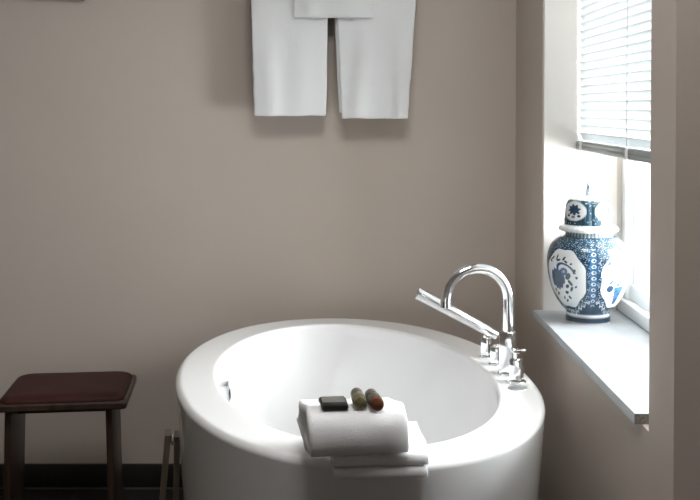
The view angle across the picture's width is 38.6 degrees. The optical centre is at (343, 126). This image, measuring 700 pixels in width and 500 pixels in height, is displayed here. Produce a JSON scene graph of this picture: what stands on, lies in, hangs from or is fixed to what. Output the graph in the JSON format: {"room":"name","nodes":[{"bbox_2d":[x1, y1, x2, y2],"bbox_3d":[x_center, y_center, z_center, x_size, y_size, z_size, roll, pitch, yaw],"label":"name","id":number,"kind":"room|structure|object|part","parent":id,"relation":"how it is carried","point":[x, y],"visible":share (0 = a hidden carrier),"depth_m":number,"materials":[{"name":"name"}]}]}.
{"room":"bathroom","nodes":[
{"label":"bathroom","id":0,"kind":"room"},
{"bbox_2d":[0,489,182,499],"bbox_3d":[-0.625,1.323,0.821,4.750,0.080,5.186,0,1,0],"label":"floor","id":1,"kind":"structure","parent":0,"point":[29,494],"depth_m":3.35,"materials":[{"name":"tile"}]},
{"bbox_2d":[0,371,135,499],"bbox_3d":[-0.817,0.998,2.977,0.366,0.479,0.296,0,1,-6],"label":"stool","id":2,"kind":"object","parent":1,"relation":"on","point":[110,392],"visible":1,"depth_m":2.89,"materials":[{"name":"brown wood"}]},
{"bbox_3d":[-0.972,1.020,2.949,0.029,0.438,0.216,0,1,-6],"label":"leg","id":3,"kind":"part","parent":2,"relation":"part of","materials":[{"name":"brown wood"}]},
{"bbox_2d":[0,371,132,404],"bbox_3d":[-0.817,0.771,2.972,0.350,0.024,0.280,0,1,-6],"label":"cushion","id":4,"kind":"object","parent":2,"relation":"on","point":[106,387],"depth_m":2.91,"materials":[{"name":"leather"}]},
{"bbox_3d":[-0.817,0.790,2.972,0.366,0.022,0.296,0,1,-6],"label":"seat frame","id":5,"kind":"part","parent":2,"relation":"part of","materials":[{"name":"brown wood"}]},
{"bbox_3d":[-0.682,1.019,2.979,0.029,0.438,0.216,0,1,-6],"label":"leg","id":6,"kind":"part","parent":2,"relation":"part of","materials":[{"name":"brown wood"}]},
{"bbox_2d":[0,488,182,488],"bbox_3d":[-1.209,1.227,3.395,3.550,0.004,0.005,0,1,0],"label":"sealant line","id":7,"kind":"structure","parent":1,"relation":"on","point":[0,488],"depth_m":3.39,"materials":[{"name":"grey"}]},
{"bbox_2d":[159,429,179,499],"bbox_3d":[-0.478,1.032,2.685,0.078,0.425,0.057,0,1,-9],"label":"folding stand","id":8,"kind":"object","parent":1,"relation":"on","point":[173,439],"visible":0.93,"depth_m":2.66,"materials":[{"name":"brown wood"}]},
{"bbox_3d":[-0.460,0.839,2.684,0.012,0.012,0.057,0,1,-9],"label":"hinge rod","id":9,"kind":"part","parent":8,"relation":"part of","materials":[{"name":"silver metal"}]},
{"bbox_2d":[175,318,544,499],"bbox_3d":[0.019,0.945,2.637,0.930,0.600,1.384,0,1,-10],"label":"bathtub","id":10,"kind":"object","parent":1,"relation":"on","point":[239,392],"visible":0.88,"depth_m":2.57,"materials":[{"name":"white ceramic"}]},
{"bbox_3d":[-0.323,0.714,2.694,0.033,0.050,0.052,0,1,-3],"label":"overflow plate","id":11,"kind":"part","parent":10,"relation":"part of","materials":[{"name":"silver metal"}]},
{"bbox_2d":[331,421,428,478],"bbox_3d":[0.066,0.633,1.968,0.188,0.048,0.206,0,1,-3],"label":"folded towel","id":12,"kind":"object","parent":10,"relation":"on","point":[413,463],"visible":0.61,"depth_m":1.87,"materials":[{"name":"white fabric"}]},
{"bbox_2d":[297,397,408,456],"bbox_3d":[0.013,0.567,1.956,0.194,0.086,0.250,0,1,-8],"label":"folded towel","id":13,"kind":"object","parent":12,"relation":"on","point":[353,431],"visible":0.88,"depth_m":1.84,"materials":[{"name":"white fabric"}]},
{"bbox_2d":[318,396,348,411],"bbox_3d":[-0.020,0.520,1.879,0.052,0.014,0.057,0,1,-6],"label":"packet","id":14,"kind":"object","parent":13,"relation":"on","point":[328,403],"visible":1,"depth_m":1.86,"materials":[{"name":"grey paper"}]},
{"bbox_2d":[350,388,366,409],"bbox_3d":[0.028,0.514,1.893,0.027,0.027,0.072,0,1,-6],"label":"toiletry bottle","id":15,"kind":"object","parent":13,"relation":"on","point":[358,398],"visible":1,"depth_m":1.86,"materials":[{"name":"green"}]},
{"bbox_2d":[365,388,383,410],"bbox_3d":[0.057,0.515,1.887,0.027,0.027,0.072,0,1,-9],"label":"toiletry bottle","id":16,"kind":"object","parent":13,"relation":"on","point":[374,399],"visible":0.96,"depth_m":1.86,"materials":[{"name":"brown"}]},
{"bbox_2d":[440,263,515,376],"bbox_3d":[0.351,0.499,2.598,0.206,0.293,0.054,0,1,-8],"label":"spout","id":17,"kind":"object","parent":10,"relation":"on","point":[507,336],"visible":0.95,"depth_m":2.59,"materials":[{"name":"silver metal"}]},
{"bbox_3d":[0.346,0.444,2.596,0.193,0.183,0.027,0,1,-8],"label":"spout","id":18,"kind":"part","parent":17,"relation":"part of","materials":[{"name":"silver metal"}]},
{"bbox_2d":[479,335,490,358],"bbox_3d":[0.395,0.611,2.785,0.038,0.062,0.038,0,1,-8],"label":"holder","id":19,"kind":"object","parent":10,"relation":"on","point":[485,340],"visible":0.89,"depth_m":2.78,"materials":[{"name":"silver metal"}]},
{"bbox_2d":[415,287,498,344],"bbox_3d":[0.314,0.525,2.784,0.235,0.159,0.034,0,1,0],"label":"shower","id":20,"kind":"object","parent":19,"relation":"on","point":[422,295],"visible":0.99,"depth_m":2.77,"materials":[{"name":"silver metal"}]},
{"bbox_3d":[0.395,0.614,2.785,0.022,0.056,0.022,1,1,26],"label":"post","id":21,"kind":"part","parent":19,"relation":"part of","materials":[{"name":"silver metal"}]},
{"bbox_2d":[488,344,498,366],"bbox_3d":[0.410,0.616,2.704,0.041,0.056,0.038,0,1,-8],"label":"valve","id":22,"kind":"object","parent":10,"relation":"on","point":[494,350],"visible":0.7,"depth_m":2.69,"materials":[{"name":"silver metal"}]},
{"bbox_2d":[506,348,525,384],"bbox_3d":[0.437,0.605,2.533,0.050,0.085,0.050,0,1,-8],"label":"mixer valve","id":23,"kind":"object","parent":10,"relation":"on","point":[516,364],"visible":1,"depth_m":2.52,"materials":[{"name":"silver metal"}]},
{"bbox_3d":[0.437,0.580,2.533,0.016,0.018,0.016,0,1,-8],"label":"stem","id":24,"kind":"part","parent":23,"relation":"part of","materials":[{"name":"silver metal"}]},
{"bbox_3d":[0.442,0.567,2.533,0.034,0.010,0.022,0,1,-8],"label":"lever","id":25,"kind":"part","parent":23,"relation":"part of","materials":[{"name":"silver metal"}]},
{"bbox_2d":[508,385,527,390],"bbox_3d":[0.431,0.647,2.480,0.049,0.002,0.049,0,1,0],"label":"drain control","id":26,"kind":"object","parent":10,"relation":"on","point":[511,387],"visible":1,"depth_m":2.48,"materials":[{"name":"silver metal"}]},
{"bbox_2d":[0,0,515,463],"bbox_3d":[-1.030,-0.147,3.434,3.940,2.750,0.100,0,1,0],"label":"wall","id":27,"kind":"structure","parent":0,"point":[148,215],"depth_m":3.39,"materials":[{"name":"beige paint"}]},
{"bbox_2d":[0,464,182,487],"bbox_3d":[-1.210,1.188,3.404,3.550,0.082,0.015,0,1,0],"label":"baseboard","id":28,"kind":"structure","parent":27,"relation":"attached to","point":[36,475],"depth_m":3.40,"materials":[{"name":"black wood"}]},
{"bbox_3d":[-0.035,-0.600,3.336,0.800,0.044,0.077,0,1,0],"label":"towel rail","id":29,"kind":"object","parent":27,"relation":"attached to","visible":0},
{"bbox_2d":[251,0,327,115],"bbox_3d":[-0.179,-0.333,3.307,0.261,0.594,0.071,0,1,0],"label":"hanging towel","id":30,"kind":"object","parent":29,"relation":"hanging from","point":[289,53],"visible":0.98,"depth_m":3.28,"materials":[{"name":"white fabric"}]},
{"bbox_2d":[294,0,372,17],"bbox_3d":[-0.035,-0.499,3.304,0.260,0.285,0.093,0,1,0],"label":"towel","id":31,"kind":"object","parent":29,"relation":"hanging from","point":[302,8],"visible":1,"depth_m":3.27,"materials":[{"name":"white fabric"}]},
{"bbox_2d":[335,0,415,118],"bbox_3d":[0.104,-0.329,3.304,0.294,0.603,0.077,0,1,0],"label":"hanging towel","id":32,"kind":"object","parent":29,"relation":"hanging from","point":[374,55],"visible":0.94,"depth_m":3.28,"materials":[{"name":"white fabric"}]},
{"bbox_2d":[515,0,699,499],"bbox_3d":[1.166,-0.129,2.567,1.168,2.750,1.634,0,1,0],"label":"wall","id":33,"kind":"structure","parent":0,"point":[591,450],"depth_m":1.89,"materials":[{"name":"beige paint"}]},
{"bbox_2d":[543,0,616,309],"bbox_3d":[0.693,-0.271,2.924,0.214,1.620,0.007,0,1,0],"label":"window reveal","id":34,"kind":"object","parent":33,"relation":"in","point":[567,170],"depth_m":2.93,"materials":[{"name":"grey paint"}]},
{"bbox_2d":[576,0,650,163],"bbox_3d":[0.692,-0.492,2.409,0.032,1.144,1.011,0,1,0],"label":"blind","id":35,"kind":"object","parent":34,"relation":"attached to","point":[616,40],"visible":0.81,"depth_m":2.53,"materials":[{"name":"grey plastic"}]},
{"bbox_3d":[0.692,0.064,2.420,0.028,0.027,1.011,0,1,0],"label":"rail","id":36,"kind":"part","parent":35,"relation":"part of","materials":[{"name":"grey plastic"}]},
{"bbox_2d":[533,128,649,423],"bbox_3d":[0.716,-0.250,2.409,0.318,1.641,1.035,0,1,0],"label":"window","id":37,"kind":"structure","parent":33,"relation":"in","point":[614,354],"depth_m":2.67,"materials":[{"name":"white paint"}]},
{"bbox_2d":[547,179,629,324],"bbox_3d":[0.682,0.343,2.793,0.226,0.397,0.226,0,1,0],"label":"ginger jar","id":38,"kind":"object","parent":37,"relation":"on","point":[588,266],"visible":1,"depth_m":2.72,"materials":[{"name":"ceramic"}]},
{"bbox_3d":[0.682,0.241,2.791,0.164,0.096,0.164,0,1,0],"label":"lid","id":39,"kind":"part","parent":38,"relation":"part of","materials":[{"name":"ceramic"}]},
{"bbox_3d":[0.694,0.559,2.446,0.274,0.021,0.992,0,1,0],"label":"sill","id":40,"kind":"part","parent":37,"relation":"part of","materials":[{"name":"white stone"}]},
{"bbox_3d":[0.839,-0.261,2.409,0.072,1.620,1.035,0,1,0],"label":"frame","id":41,"kind":"part","parent":37,"relation":"part of","materials":[{"name":"white paint"}]},
{"bbox_3d":[0.851,-0.256,2.409,0.048,1.530,0.935,0,1,0],"label":"sash","id":42,"kind":"part","parent":37,"relation":"part of","materials":[{"name":"white paint"}]}
]}

